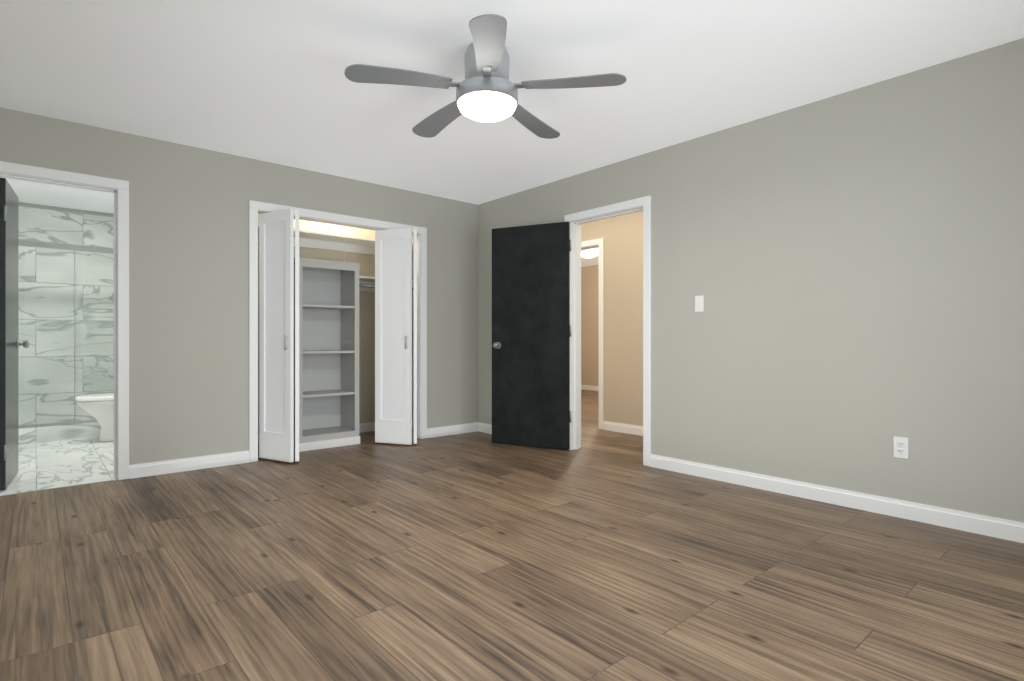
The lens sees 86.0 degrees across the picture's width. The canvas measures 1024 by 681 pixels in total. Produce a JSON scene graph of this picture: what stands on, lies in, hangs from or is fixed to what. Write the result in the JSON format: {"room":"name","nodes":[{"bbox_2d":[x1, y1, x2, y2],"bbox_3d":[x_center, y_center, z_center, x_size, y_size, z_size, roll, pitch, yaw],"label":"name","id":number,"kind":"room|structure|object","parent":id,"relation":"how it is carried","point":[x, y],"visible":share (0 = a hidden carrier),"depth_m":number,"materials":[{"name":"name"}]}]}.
{"room":"empty bedroom","nodes":[
{"label":"empty bedroom","id":0,"kind":"room"},
{"bbox_2d":[0,437,117,495],"bbox_3d":[-3.892,0.974,4.912,1.550,0.004,3.100,0,0,-41],"label":"floor","id":1,"kind":"structure","parent":0,"point":[56,464],"depth_m":4.27,"materials":[{"name":"white tile"}]},
{"bbox_2d":[18,422,100,444],"bbox_3d":[-4.351,0.899,5.440,1.522,0.146,0.120,0,0,-41],"label":"sill","id":2,"kind":"structure","parent":1,"relation":"on","point":[55,433],"depth_m":5.32,"materials":[{"name":"stone"}]},
{"bbox_2d":[18,240,113,427],"bbox_3d":[-4.337,-0.061,5.423,1.518,1.775,0.084,0,0,-41],"label":"shower door","id":3,"kind":"structure","parent":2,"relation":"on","point":[61,246],"depth_m":5.42,"materials":[{"name":"clear glass"}]},
{"bbox_2d":[75,393,113,441],"bbox_3d":[-3.819,0.565,5.399,0.753,0.815,0.460,0,0,-41],"label":"toilet","id":4,"kind":"object","parent":1,"relation":"on","point":[99,408],"visible":0.23,"depth_m":5.18,"materials":[{"name":"white ceramic"}]},
{"bbox_2d":[18,202,113,216],"bbox_3d":[-4.948,-0.244,6.127,1.550,2.440,0.120,0,0,-41],"label":"wall","id":5,"kind":"structure","parent":0,"point":[64,209],"depth_m":6.06,"materials":[{"name":"paint tile"}]},
{"bbox_2d":[18,206,113,425],"bbox_3d":[-4.905,-0.224,6.077,1.546,2.400,0.012,0,0,-41],"label":"tile","id":6,"kind":"structure","parent":5,"relation":"attached to","point":[49,225],"depth_m":6.04,"materials":[{"name":"stone"}]},
{"bbox_2d":[0,107,477,464],"bbox_3d":[-1.952,-0.244,4.623,4.340,2.440,0.120,0,0,-41],"label":"wall","id":7,"kind":"structure","parent":0,"point":[188,301],"depth_m":4.21,"materials":[{"name":"paint"}]},
{"bbox_2d":[0,178,28,489],"bbox_3d":[-3.449,-0.043,3.796,0.168,2.015,0.612,0,0,-41],"label":"door","id":8,"kind":"structure","parent":7,"relation":"in","point":[10,344],"depth_m":3.65,"materials":[{"name":"grey"}]},
{"bbox_2d":[0,161,128,479],"bbox_3d":[-3.034,-0.074,3.683,0.754,2.100,0.156,0,0,-41],"label":"door frame","id":9,"kind":"structure","parent":7,"relation":"attached to","point":[118,188],"depth_m":3.84,"materials":[{"name":"white wood"}]},
{"bbox_2d":[129,450,248,478],"bbox_3d":[-2.405,0.928,4.140,0.793,0.095,0.015,0,0,-41],"label":"baseboard","id":10,"kind":"structure","parent":7,"relation":"attached to","point":[217,460],"depth_m":4.11,"materials":[{"name":"white wood"}]},
{"bbox_2d":[259,209,298,461],"bbox_3d":[-1.833,-0.039,4.473,0.326,1.994,0.364,0,0,-41],"label":"bifold door","id":11,"kind":"structure","parent":7,"relation":"in","point":[276,335],"depth_m":4.39,"materials":[{"name":"white wood"}]},
{"bbox_2d":[258,419,412,444],"bbox_3d":[-1.726,0.928,5.316,2.010,0.095,0.630,0,0,-41],"label":"baseboard","id":12,"kind":"structure","parent":7,"relation":"attached to","point":[367,427],"depth_m":5.87,"materials":[{"name":"white wood"}]},
{"bbox_2d":[249,200,426,461],"bbox_3d":[-1.519,-0.074,4.988,1.659,2.100,0.138,0,0,-41],"label":"trim","id":13,"kind":"structure","parent":7,"relation":"attached to","point":[256,208],"depth_m":4.82,"materials":[{"name":"white wood"}]},
{"bbox_2d":[375,228,416,444],"bbox_3d":[-1.019,-0.039,5.199,0.445,1.994,0.341,0,0,-41],"label":"bifold door","id":14,"kind":"structure","parent":7,"relation":"in","point":[393,336],"depth_m":5.11,"materials":[{"name":"white wood"}]},
{"bbox_2d":[427,422,476,437],"bbox_3d":[-0.615,0.928,5.697,0.634,0.095,0.015,0,0,-41],"label":"baseboard","id":15,"kind":"structure","parent":7,"relation":"attached to","point":[469,427],"depth_m":5.68,"materials":[{"name":"white wood"}]},
{"bbox_2d":[258,214,374,433],"bbox_3d":[-1.927,-0.244,5.639,2.130,2.440,0.120,0,0,-41],"label":"wall","id":16,"kind":"structure","parent":0,"point":[366,352],"depth_m":5.85,"materials":[{"name":"paint"}]},
{"bbox_2d":[258,224,412,293],"bbox_3d":[-1.818,-0.776,5.421,2.006,0.505,0.348,0,0,-41],"label":"shelf","id":17,"kind":"object","parent":16,"relation":"attached to","point":[320,240],"visible":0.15,"depth_m":5.56,"materials":[{"name":"white wood"}]},
{"bbox_2d":[412,236,412,418],"bbox_3d":[-0.923,-0.244,6.015,0.120,2.440,0.630,0,0,-41],"label":"wall","id":18,"kind":"structure","parent":0,"point":[412,333],"depth_m":6.14,"materials":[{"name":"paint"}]},
{"bbox_2d":[0,390,1023,680],"bbox_3d":[0.519,1.006,5.287,8.940,0.060,8.920,0,0,-41],"label":"floor","id":19,"kind":"structure","parent":0,"point":[596,556],"depth_m":2.26,"materials":[{"name":"brown wood"}]},
{"bbox_2d":[294,258,359,451],"bbox_3d":[-1.788,0.123,5.151,0.600,1.705,0.400,0,0,-41],"label":"shelving unit","id":20,"kind":"object","parent":19,"relation":"on","point":[328,353],"visible":0.65,"depth_m":5.29,"materials":[{"name":"grey paint"}]},
{"bbox_2d":[0,0,1023,266],"bbox_3d":[0.519,-1.514,5.287,8.940,0.100,8.920,0,0,-41],"label":"ceiling","id":21,"kind":"structure","parent":0,"point":[264,80],"depth_m":2.97,"materials":[{"name":"paint"}]},
{"bbox_2d":[344,226,344,261],"bbox_3d":[-1.632,-1.106,5.352,0.110,0.714,0.110,0,0,-41],"label":"pull cord","id":22,"kind":"object","parent":21,"relation":"hanging from","point":[344,243],"visible":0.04,"depth_m":5.35,"materials":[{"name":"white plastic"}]},
{"bbox_2d":[344,14,626,138],"bbox_3d":[-0.154,-1.294,2.809,1.317,0.332,1.274,0,0,-41],"label":"ceiling fan","id":23,"kind":"object","parent":21,"relation":"hanging from","point":[486,89],"visible":1,"depth_m":2.65,"materials":[{"name":"silver metal"}]},
{"bbox_2d":[581,252,597,257],"bbox_3d":[1.282,-1.429,9.210,0.310,0.069,0.310,0,0,-41],"label":"ceiling fixture","id":24,"kind":"object","parent":21,"relation":"attached to","point":[588,254],"visible":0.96,"depth_m":9.11,"materials":[{"name":"white"}]},
{"bbox_2d":[581,265,598,385],"bbox_3d":[3.020,-0.244,9.131,0.120,2.440,6.400,0,0,-41],"label":"wall","id":25,"kind":"structure","parent":0,"point":[590,325],"depth_m":10.75,"materials":[{"name":"paint"}]},
{"bbox_2d":[581,385,598,390],"bbox_3d":[2.969,0.928,9.087,0.015,0.095,6.160,0,0,-41],"label":"baseboard","id":26,"kind":"structure","parent":25,"relation":"attached to","point":[583,387],"depth_m":10.75,"materials":[{"name":"white wood"}]},
{"bbox_2d":[581,211,642,425],"bbox_3d":[1.035,-0.244,6.080,0.120,2.440,8.400,0,0,-41],"label":"wall","id":27,"kind":"structure","parent":0,"point":[622,235],"depth_m":5.83,"materials":[{"name":"paint"}]},
{"bbox_2d":[581,238,603,429],"bbox_3d":[0.759,-0.074,6.397,0.156,2.100,0.900,0,0,-41],"label":"door frame","id":28,"kind":"structure","parent":27,"relation":"attached to","point":[594,243],"depth_m":6.02,"materials":[{"name":"white wood"}]},
{"bbox_2d":[603,421,642,435],"bbox_3d":[2.371,0.928,4.440,0.015,0.095,4.170,0,0,-41],"label":"baseboard","id":29,"kind":"structure","parent":27,"relation":"attached to","point":[624,428],"depth_m":5.80,"materials":[{"name":"white wood"}]},
{"bbox_2d":[478,38,1023,522],"bbox_3d":[1.490,-0.244,3.879,0.120,2.440,5.520,0,0,-41],"label":"wall","id":30,"kind":"structure","parent":0,"point":[848,266],"depth_m":3.23,"materials":[{"name":"paint"}]},
{"bbox_2d":[477,422,491,433],"bbox_3d":[0.053,0.928,5.429,0.015,0.095,1.293,0,0,-41],"label":"baseboard","id":31,"kind":"structure","parent":30,"relation":"attached to","point":[481,427],"depth_m":5.81,"materials":[{"name":"white wood"}]},
{"bbox_2d":[492,222,570,449],"bbox_3d":[0.150,-0.043,5.014,0.391,2.015,0.709,0,0,-41],"label":"bedroom door","id":32,"kind":"structure","parent":30,"relation":"in","point":[531,330],"depth_m":5.00,"materials":[{"name":"black wood"}]},
{"bbox_2d":[564,195,650,465],"bbox_3d":[0.827,-0.074,4.642,0.156,2.100,0.912,0,0,-41],"label":"door frame","id":33,"kind":"structure","parent":30,"relation":"attached to","point":[578,219],"depth_m":4.69,"materials":[{"name":"white wood"}]},
{"bbox_2d":[695,295,703,311],"bbox_3d":[1.344,-0.264,3.947,0.013,0.116,0.070,0,0,-41],"label":"switch plate","id":34,"kind":"object","parent":30,"relation":"attached to","point":[699,303],"visible":1,"depth_m":3.94,"materials":[{"name":"white plastic"}]},
{"bbox_2d":[650,454,1023,542],"bbox_3d":[2.113,0.928,3.060,0.015,0.095,3.165,0,0,-41],"label":"baseboard","id":35,"kind":"structure","parent":30,"relation":"attached to","point":[1011,530],"depth_m":3.18,"materials":[{"name":"white wood"}]},
{"bbox_2d":[893,436,908,458],"bbox_3d":[2.144,0.591,3.029,0.009,0.116,0.070,0,0,-41],"label":"electrical outlet plate","id":36,"kind":"object","parent":30,"relation":"attached to","point":[900,447],"visible":1,"depth_m":3.02,"materials":[{"name":"white plastic"}]}
]}

